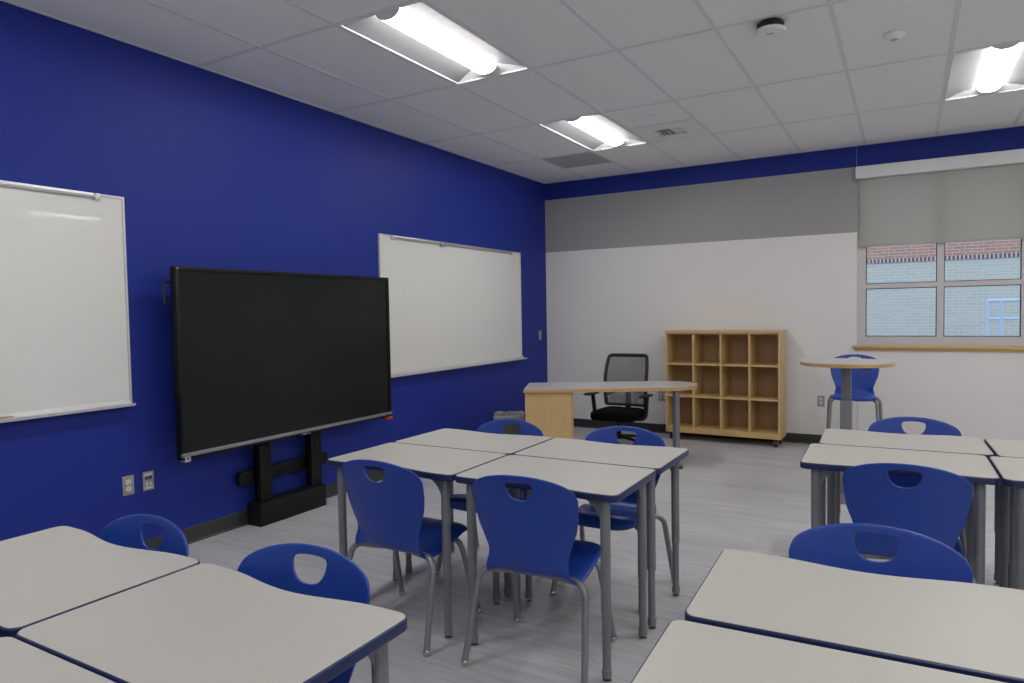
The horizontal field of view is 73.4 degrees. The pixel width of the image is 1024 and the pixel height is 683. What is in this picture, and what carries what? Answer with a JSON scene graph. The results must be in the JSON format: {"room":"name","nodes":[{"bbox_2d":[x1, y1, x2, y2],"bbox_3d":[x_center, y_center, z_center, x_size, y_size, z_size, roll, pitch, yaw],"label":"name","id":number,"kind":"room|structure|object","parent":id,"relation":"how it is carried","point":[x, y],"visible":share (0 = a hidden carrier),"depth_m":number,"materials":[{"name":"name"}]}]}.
{"room":"classroom","nodes":[
{"label":"classroom","id":0,"kind":"room"},
{"bbox_2d":[0,1,547,540],"bbox_3d":[-2.387,-0.321,4.037,0.120,3.300,11.166,0,3,30],"label":"wall","id":1,"kind":"structure","parent":0,"point":[210,169],"depth_m":4.49,"materials":[{"name":"blue paint"}]},
{"bbox_2d":[0,180,135,422],"bbox_3d":[-2.881,-0.179,2.983,0.071,1.232,2.494,0,3,30],"label":"whiteboard","id":2,"kind":"object","parent":1,"relation":"attached to","point":[65,334],"visible":1,"depth_m":3.75,"materials":[{"name":"white"}]},
{"bbox_2d":[0,399,135,422],"bbox_3d":[-2.861,0.416,3.025,0.071,0.038,2.435,0,3,30],"label":"marker tray","id":3,"kind":"object","parent":2,"relation":"on","point":[33,412],"depth_m":3.75,"materials":[{"name":"grey metal"}]},
{"bbox_2d":[122,475,133,495],"bbox_3d":[-2.287,0.858,4.094,0.010,0.115,0.070,0,3,30],"label":"electrical outlet","id":4,"kind":"object","parent":1,"relation":"attached to","point":[127,481],"visible":1,"depth_m":4.09,"materials":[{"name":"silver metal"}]},
{"bbox_2d":[142,470,153,490],"bbox_3d":[-2.225,0.853,4.203,0.008,0.115,0.070,0,3,30],"label":"outlet","id":5,"kind":"object","parent":1,"relation":"attached to","point":[148,477],"visible":1,"depth_m":4.20,"materials":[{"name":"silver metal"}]},
{"bbox_2d":[144,470,384,548],"bbox_3d":[-2.301,1.276,4.071,0.014,0.105,11.166,0,3,30],"label":"baseboard","id":6,"kind":"structure","parent":1,"relation":"attached to","point":[217,526],"depth_m":4.65,"materials":[{"name":"grey rubber"}]},
{"bbox_2d":[377,233,526,377],"bbox_3d":[-0.496,-0.368,7.137,0.071,1.274,2.578,0,3,30],"label":"whiteboard","id":7,"kind":"object","parent":1,"relation":"attached to","point":[452,306],"visible":0.95,"depth_m":6.94,"materials":[{"name":"white"}]},
{"bbox_2d":[391,356,526,377],"bbox_3d":[-0.476,0.248,7.179,0.071,0.038,2.540,0,3,30],"label":"marker tray","id":8,"kind":"object","parent":7,"relation":"on","point":[414,370],"depth_m":6.95,"materials":[{"name":"grey metal"}]},
{"bbox_2d":[0,0,1023,183],"bbox_3d":[1.348,-1.752,1.818,8.550,0.025,11.166,0,3,30],"label":"ceiling","id":9,"kind":"structure","parent":0,"point":[832,80],"depth_m":4.61,"materials":[{"name":"tile"}]},
{"bbox_2d":[338,1,528,83],"bbox_3d":[-0.433,-1.866,4.251,0.584,0.117,1.193,0,3,30],"label":"ceiling light","id":10,"kind":"object","parent":9,"relation":"attached to","point":[416,32],"visible":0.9,"depth_m":4.21,"materials":[{"name":"white metal"}]},
{"bbox_2d":[382,9,495,73],"bbox_3d":[-0.432,-1.832,4.252,0.160,0.046,1.023,0,3,30],"label":"diffuser","id":11,"kind":"object","parent":10,"relation":"attached to","point":[409,23],"depth_m":4.14,"materials":[{"name":"white plastic"}]},
{"bbox_2d":[542,152,610,167],"bbox_3d":[0.707,-1.972,7.461,0.584,0.009,0.584,0,3,30],"label":"ceiling vent","id":12,"kind":"object","parent":9,"relation":"in","point":[589,158],"visible":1,"depth_m":7.45,"materials":[{"name":"grey metal"}]},
{"bbox_2d":[539,114,646,150],"bbox_3d":[0.780,-1.976,6.363,0.584,0.117,1.193,0,3,30],"label":"ceiling light","id":13,"kind":"object","parent":9,"relation":"attached to","point":[596,132],"visible":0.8,"depth_m":6.39,"materials":[{"name":"white"}]},
{"bbox_2d":[569,117,623,145],"bbox_3d":[0.781,-1.942,6.365,0.160,0.046,1.023,0,3,30],"label":"diffuser","id":14,"kind":"object","parent":13,"relation":"attached to","point":[587,124],"depth_m":6.30,"materials":[{"name":"white plastic"}]},
{"bbox_2d":[630,120,709,142],"bbox_3d":[1.461,-1.963,6.325,0.580,0.064,0.580,0,3,30],"label":"ceiling vent","id":15,"kind":"object","parent":9,"relation":"in","point":[691,128],"visible":0.96,"depth_m":6.32,"materials":[{"name":"white metal"}]},
{"bbox_2d":[755,18,785,38],"bbox_3d":[1.487,-1.802,3.949,0.170,0.066,0.170,0,3,30],"label":"smoke detector","id":16,"kind":"object","parent":9,"relation":"attached to","point":[771,27],"visible":1,"depth_m":3.91,"materials":[{"name":"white plastic"}]},
{"bbox_2d":[882,30,905,41],"bbox_3d":[2.309,-1.838,4.150,0.124,0.040,0.124,0,3,30],"label":"sensor","id":17,"kind":"object","parent":9,"relation":"attached to","point":[892,36],"visible":1,"depth_m":4.12,"materials":[{"name":"white plastic"}]},
{"bbox_2d":[944,41,1023,100],"bbox_3d":[3.424,-1.958,4.846,0.584,0.117,1.193,0,3,30],"label":"ceiling light","id":18,"kind":"object","parent":9,"relation":"attached to","point":[995,69],"visible":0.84,"depth_m":4.92,"materials":[{"name":"white metal"}]},
{"bbox_2d":[977,43,1019,91],"bbox_3d":[3.424,-1.924,4.848,0.160,0.046,1.023,0,3,30],"label":"diffuser","id":19,"kind":"object","parent":18,"relation":"attached to","point":[997,63],"depth_m":4.79,"materials":[{"name":"white plastic"}]},
{"bbox_2d":[188,427,998,682],"bbox_3d":[1.427,1.410,1.994,8.750,0.120,11.466,0,3,30],"label":"floor","id":20,"kind":"structure","parent":0,"point":[737,494],"depth_m":3.96,"materials":[{"name":"tile"}]},
{"bbox_2d":[0,637,116,682],"bbox_3d":[-0.928,1.048,1.159,0.756,0.755,0.500,0,3,30],"label":"student desk","id":21,"kind":"object","parent":20,"relation":"on","point":[20,661],"visible":1,"depth_m":1.39,"materials":[{"name":"laminate"}]},
{"bbox_2d":[0,526,199,637],"bbox_3d":[-1.336,1.021,1.978,0.756,0.755,0.500,0,3,30],"label":"student desk","id":22,"kind":"object","parent":20,"relation":"on","point":[49,573],"visible":0.83,"depth_m":1.92,"materials":[{"name":"laminate"}]},
{"bbox_2d":[99,514,188,556],"bbox_3d":[-1.265,0.984,2.032,0.559,0.821,0.486,0,3,30],"label":"chair","id":23,"kind":"object","parent":20,"relation":"on","point":[126,531],"visible":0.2,"depth_m":2.24,"materials":[{"name":"blue plastic"}]},
{"bbox_2d":[16,563,406,682],"bbox_3d":[-0.677,1.026,1.595,0.756,0.755,0.500,0,3,30],"label":"student desk","id":24,"kind":"object","parent":20,"relation":"on","point":[206,622],"visible":0.98,"depth_m":1.54,"materials":[{"name":"laminate"}]},
{"bbox_2d":[236,432,327,526],"bbox_3d":[-1.648,0.625,5.047,0.135,1.300,0.835,0,3,30],"label":"display stand","id":25,"kind":"object","parent":20,"relation":"on","point":[267,508],"visible":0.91,"depth_m":4.97,"materials":[{"name":"black metal"}]},
{"bbox_2d":[162,266,392,462],"bbox_3d":[-1.578,0.104,5.000,0.119,1.202,2.019,0,3,30],"label":"display","id":26,"kind":"object","parent":25,"relation":"attached to","point":[260,357],"visible":1,"depth_m":4.75,"materials":[{"name":"black"}]},
{"bbox_2d":[237,543,369,682],"bbox_3d":[-0.650,0.987,1.711,0.559,0.821,0.486,0,3,25],"label":"chair","id":27,"kind":"object","parent":20,"relation":"on","point":[273,565],"visible":0.45,"depth_m":1.89,"materials":[{"name":"blue plastic"}]},
{"bbox_2d":[342,459,481,656],"bbox_3d":[-0.487,0.920,3.239,0.559,0.821,0.486,0,3,30],"label":"chair","id":28,"kind":"object","parent":20,"relation":"on","point":[389,512],"visible":0.94,"depth_m":3.05,"materials":[{"name":"blue plastic"}]},
{"bbox_2d":[327,443,505,639],"bbox_3d":[-0.461,0.946,3.406,0.756,0.755,0.500,0,3,30],"label":"student desk","id":29,"kind":"object","parent":20,"relation":"on","point":[441,465],"visible":0.66,"depth_m":3.33,"materials":[{"name":"grey laminate"}]},
{"bbox_2d":[395,428,552,597],"bbox_3d":[-0.206,0.923,3.842,0.756,0.755,0.500,0,3,30],"label":"student desk","id":30,"kind":"object","parent":20,"relation":"on","point":[507,444],"visible":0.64,"depth_m":3.79,"materials":[{"name":"laminate"}]},
{"bbox_2d":[436,419,542,588],"bbox_3d":[-0.107,0.886,3.905,0.559,0.821,0.486,0,3,30],"label":"chair","id":31,"kind":"object","parent":20,"relation":"on","point":[457,501],"visible":0.2,"depth_m":4.02,"materials":[{"name":"blue plastic"}]},
{"bbox_2d":[493,411,524,434],"bbox_3d":[-0.027,0.946,7.188,0.327,0.423,0.365,-1,2,0],"label":"waste bin","id":32,"kind":"object","parent":20,"relation":"on","point":[512,429],"visible":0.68,"depth_m":7.03,"materials":[{"name":"grey plastic"}]},
{"bbox_2d":[461,475,617,682],"bbox_3d":[0.131,0.923,2.913,0.559,0.821,0.486,0,3,26],"label":"chair","id":33,"kind":"object","parent":20,"relation":"on","point":[536,535],"visible":0.99,"depth_m":2.73,"materials":[{"name":"blue plastic"}]},
{"bbox_2d":[455,455,655,682],"bbox_3d":[0.199,0.951,3.023,0.756,0.755,0.500,0,3,30],"label":"student desk","id":34,"kind":"object","parent":20,"relation":"on","point":[601,485],"visible":0.72,"depth_m":2.98,"materials":[{"name":"laminate"}]},
{"bbox_2d":[514,438,688,629],"bbox_3d":[0.457,0.928,3.462,0.756,0.755,0.500,0,3,30],"label":"student desk","id":35,"kind":"object","parent":20,"relation":"on","point":[660,459],"visible":0.74,"depth_m":3.40,"materials":[{"name":"laminate"}]},
{"bbox_2d":[524,381,697,468],"bbox_3d":[0.961,0.793,6.652,1.680,0.741,0.716,-1,2,2],"label":"desk","id":36,"kind":"object","parent":20,"relation":"on","point":[548,406],"visible":0.8,"depth_m":6.44,"materials":[{"name":"brown wood"}]},
{"bbox_2d":[550,426,672,612],"bbox_3d":[0.523,0.888,3.596,0.559,0.821,0.486,0,3,30],"label":"chair","id":37,"kind":"object","parent":20,"relation":"on","point":[623,514],"visible":0.37,"depth_m":3.64,"materials":[{"name":"blue plastic"}]},
{"bbox_2d":[584,353,652,441],"bbox_3d":[1.155,0.637,7.452,0.720,0.979,0.657,0,3,32],"label":"office chair","id":38,"kind":"object","parent":20,"relation":"on","point":[618,366],"visible":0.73,"depth_m":7.59,"materials":[{"name":"black fabric"}]},
{"bbox_2d":[665,330,786,446],"bbox_3d":[2.345,0.488,7.574,1.236,1.224,0.341,0,3,32],"label":"cubby shelf","id":39,"kind":"object","parent":20,"relation":"on","point":[740,375],"visible":0.81,"depth_m":7.61,"materials":[{"name":"brown wood"}]},
{"bbox_2d":[631,620,1004,682],"bbox_3d":[0.590,1.021,1.190,0.756,0.755,0.500,0,3,28],"label":"student desk","id":40,"kind":"object","parent":20,"relation":"on","point":[686,651],"visible":1,"depth_m":1.35,"materials":[{"name":"laminate"}]},
{"bbox_2d":[800,358,895,503],"bbox_3d":[2.578,0.671,5.297,0.660,1.042,0.660,0,3,30],"label":"table","id":41,"kind":"object","parent":20,"relation":"on","point":[846,404],"visible":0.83,"depth_m":5.25,"materials":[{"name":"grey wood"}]},
{"bbox_2d":[685,549,1023,682],"bbox_3d":[0.848,0.997,1.644,0.756,0.755,0.500,0,3,28],"label":"student desk","id":42,"kind":"object","parent":20,"relation":"on","point":[971,629],"visible":0.91,"depth_m":1.58,"materials":[{"name":"laminate"}]},
{"bbox_2d":[826,354,882,428],"bbox_3d":[3.237,0.632,6.501,0.522,0.996,0.463,0,3,28],"label":"chair","id":43,"kind":"object","parent":20,"relation":"on","point":[863,381],"visible":0.66,"depth_m":6.59,"materials":[{"name":"blue plastic"}]},
{"bbox_2d":[789,523,972,582],"bbox_3d":[0.957,0.955,1.808,0.559,0.821,0.486,0,3,28],"label":"chair","id":44,"kind":"object","parent":20,"relation":"on","point":[918,555],"visible":0.41,"depth_m":1.98,"materials":[{"name":"blue plastic"}]},
{"bbox_2d":[800,443,999,584],"bbox_3d":[1.766,0.917,3.181,0.756,0.755,0.500,0,3,29],"label":"student desk","id":45,"kind":"object","parent":20,"relation":"on","point":[823,460],"visible":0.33,"depth_m":3.12,"materials":[{"name":"laminate"}]},
{"bbox_2d":[819,429,993,535],"bbox_3d":[2.043,0.894,3.613,0.756,0.755,0.500,0,3,28],"label":"student desk","id":46,"kind":"object","parent":20,"relation":"on","point":[932,443],"visible":0.34,"depth_m":3.57,"materials":[{"name":"laminate"}]},
{"bbox_2d":[842,463,976,583],"bbox_3d":[1.710,0.893,2.992,0.559,0.821,0.486,0,3,30],"label":"chair","id":47,"kind":"object","parent":20,"relation":"on","point":[938,507],"visible":0.59,"depth_m":2.80,"materials":[{"name":"blue plastic"}]},
{"bbox_2d":[866,417,966,559],"bbox_3d":[2.190,0.853,3.744,0.559,0.821,0.486,0,3,30],"label":"chair","id":48,"kind":"object","parent":20,"relation":"on","point":[894,424],"visible":0.13,"depth_m":3.91,"materials":[{"name":"blue plastic"}]},
{"bbox_2d":[984,438,1023,588],"bbox_3d":[2.712,0.898,3.241,0.756,0.755,0.500,0,3,28],"label":"student desk","id":49,"kind":"object","parent":20,"relation":"on","point":[999,447],"visible":0.48,"depth_m":3.30,"materials":[{"name":"laminate"}]},
{"bbox_2d":[989,456,1023,589],"bbox_3d":[2.432,0.921,2.808,0.756,0.755,0.500,0,3,29],"label":"student desk","id":50,"kind":"object","parent":20,"relation":"on","point":[1010,470],"visible":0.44,"depth_m":2.96,"materials":[{"name":"laminate"}]},
{"bbox_2d":[545,126,1023,440],"bbox_3d":[4.200,-0.550,6.803,8.790,3.300,0.200,0,3,30],"label":"wall","id":51,"kind":"structure","parent":0,"point":[765,243],"depth_m":7.55,"materials":[{"name":"white paint"}]},
{"bbox_2d":[658,391,665,400],"bbox_3d":[1.788,0.646,8.129,0.115,0.115,0.010,0,3,30],"label":"electrical outlet","id":52,"kind":"object","parent":51,"relation":"attached to","point":[661,394],"visible":0.8,"depth_m":8.13,"materials":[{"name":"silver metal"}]},
{"bbox_2d":[573,418,821,443],"bbox_3d":[4.175,1.050,6.777,8.550,0.105,0.014,0,3,30],"label":"baseboard","id":53,"kind":"structure","parent":51,"relation":"attached to","point":[588,423],"depth_m":8.15,"materials":[{"name":"grey rubber"}]},
{"bbox_2d":[817,395,824,406],"bbox_3d":[3.273,0.631,7.275,0.070,0.115,0.010,0,3,30],"label":"electrical outlet","id":54,"kind":"object","parent":51,"relation":"attached to","point":[820,399],"visible":1,"depth_m":7.27,"materials":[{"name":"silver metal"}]},
{"bbox_2d":[856,154,857,429],"bbox_3d":[3.550,-0.505,7.062,0.020,2.990,0.002,0,3,30],"label":"trim","id":55,"kind":"structure","parent":51,"relation":"attached to","point":[856,154],"depth_m":7.11,"materials":[{"name":"silver metal"}]},
{"bbox_2d":[853,180,1023,351],"bbox_3d":[4.227,-0.847,6.786,1.520,1.877,0.295,0,3,30],"label":"window","id":56,"kind":"structure","parent":51,"relation":"in","point":[939,342],"depth_m":6.74,"materials":[{"name":"silver metal"}]},
{"bbox_2d":[856,149,1023,246],"bbox_3d":[4.145,-1.360,6.627,1.480,0.810,0.083,0,3,30],"label":"roller shade","id":57,"kind":"object","parent":56,"relation":"attached to","point":[971,197],"visible":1,"depth_m":6.63,"materials":[{"name":"white fabric"}]},
{"label":"outside","id":58,"kind":"structure","parent":0,"visible":0},
{"bbox_3d":[20.745,0.430,29.164,75.000,0.100,54.750,0,3,30],"label":"ground","id":59,"kind":"structure","parent":58,"visible":0},
{"bbox_2d":[867,239,1020,335],"bbox_3d":[11.733,-2.369,18.450,50.000,6.700,4.030,0,3,30],"label":"brick building","id":60,"kind":"structure","parent":59,"relation":"on","point":[906,311],"depth_m":16.84,"materials":[{"name":"white brick"}]},
{"bbox_2d":[986,299,1019,335],"bbox_3d":[7.306,0.464,8.459,2.440,2.027,0.048,0,3,30],"label":"railing","id":61,"kind":"object","parent":59,"relation":"on","point":[1000,318],"visible":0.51,"depth_m":8.94,"materials":[{"name":"blue"}]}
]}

